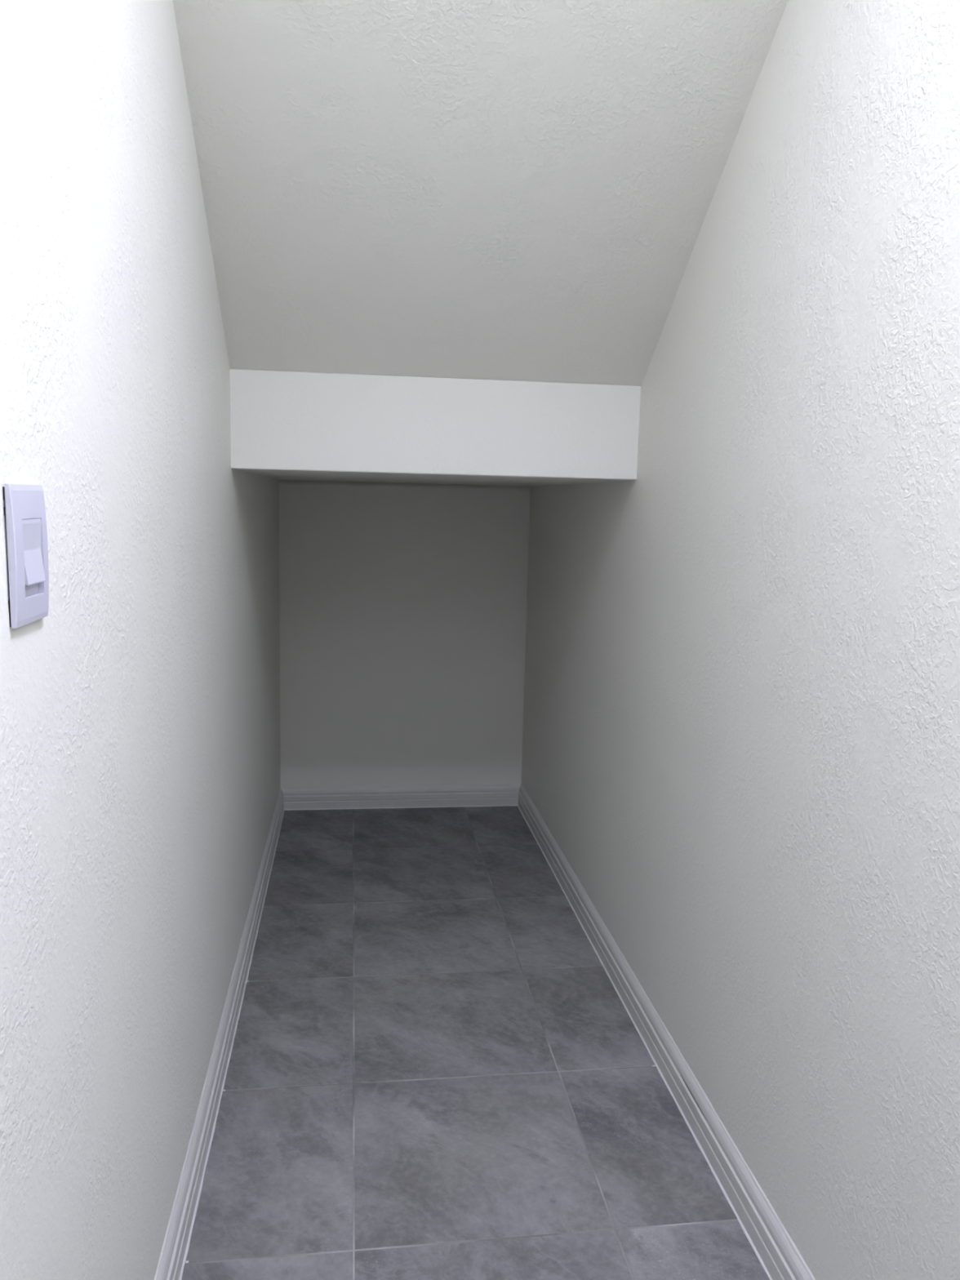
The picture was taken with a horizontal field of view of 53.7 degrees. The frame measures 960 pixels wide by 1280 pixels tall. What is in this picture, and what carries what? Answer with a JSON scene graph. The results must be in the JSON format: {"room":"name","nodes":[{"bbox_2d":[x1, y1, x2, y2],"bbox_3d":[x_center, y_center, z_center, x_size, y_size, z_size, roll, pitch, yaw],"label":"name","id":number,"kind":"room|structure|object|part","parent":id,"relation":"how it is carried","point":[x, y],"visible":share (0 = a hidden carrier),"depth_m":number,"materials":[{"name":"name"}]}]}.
{"room":"under-stairs closet","nodes":[
{"label":"under-stairs closet","id":0,"kind":"room"},
{"bbox_2d":[0,0,280,1279],"bbox_3d":[-0.536,-0.425,1.487,0.111,2.850,4.233,0,8,-8],"label":"wall","id":1,"kind":"structure","parent":0,"point":[140,780],"depth_m":1.13,"materials":[{"name":"white paint"}]},
{"bbox_2d":[2,483,48,628],"bbox_3d":[-0.387,-0.074,0.815,0.010,0.118,0.084,0,8,-8],"label":"light switch","id":2,"kind":"object","parent":1,"relation":"attached to","point":[24,511],"visible":1,"depth_m":0.80,"materials":[{"name":"plastic"}]},
{"bbox_3d":[-0.391,-0.073,0.813,0.002,0.114,0.080,0,8,-8],"label":"mounting frame","id":3,"kind":"part","parent":2,"relation":"part of","materials":[{"name":"white plastic"}]},
{"bbox_2d":[154,787,284,1279],"bbox_3d":[-0.511,0.918,1.750,0.023,0.118,4.118,0,8,-8],"label":"baseboard","id":4,"kind":"structure","parent":1,"relation":"attached to","point":[175,1246],"depth_m":1.87,"materials":[{"name":"paint"}]},
{"bbox_2d":[278,480,530,787],"bbox_3d":[-0.305,0.028,3.800,1.189,1.293,0.110,0,8,-8],"label":"wall","id":5,"kind":"structure","parent":0,"point":[402,606],"depth_m":3.74,"materials":[{"name":"white paint"}]},
{"bbox_2d":[280,783,520,810],"bbox_3d":[-0.311,0.633,3.825,0.969,0.088,0.018,0,8,-8],"label":"baseboard","id":6,"kind":"structure","parent":5,"relation":"attached to","point":[466,795],"depth_m":3.82,"materials":[{"name":"paint"}]},
{"bbox_2d":[236,469,620,486],"bbox_3d":[-0.202,-0.564,3.054,1.189,0.100,1.427,0,8,-8],"label":"ceiling","id":7,"kind":"structure","parent":0,"point":[279,475],"depth_m":2.81,"materials":[{"name":"white paint"}]},
{"bbox_2d":[230,368,640,480],"bbox_3d":[-0.100,-0.513,2.296,0.969,0.224,0.100,0,8,-8],"label":"wall header","id":8,"kind":"structure","parent":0,"point":[297,421],"depth_m":2.25,"materials":[{"name":"white paint"}]},
{"bbox_2d":[181,805,769,1279],"bbox_3d":[0.000,1.087,1.498,1.189,0.120,5.017,0,8,-8],"label":"floor","id":9,"kind":"structure","parent":0,"point":[435,1071],"depth_m":1.99,"materials":[{"name":"tile"}]},
{"bbox_2d":[173,0,787,386],"bbox_3d":[0.040,-1.180,1.273,1.009,1.406,1.863,0,8,-8],"label":"ceiling","id":10,"kind":"structure","parent":0,"point":[518,190],"depth_m":1.75,"materials":[{"name":"white paint"}]},
{"bbox_2d":[521,0,959,1279],"bbox_3d":[0.533,-0.420,1.630,0.111,2.850,4.233,0,8,-8],"label":"wall","id":11,"kind":"structure","parent":0,"point":[741,735],"depth_m":1.45,"materials":[{"name":"white paint"}]},
{"bbox_2d":[517,783,815,1279],"bbox_3d":[0.425,0.931,1.877,0.026,0.100,4.118,0,8,-8],"label":"baseboard","id":12,"kind":"structure","parent":11,"relation":"attached to","point":[775,1249],"depth_m":1.94,"materials":[{"name":"paint"}]}
]}

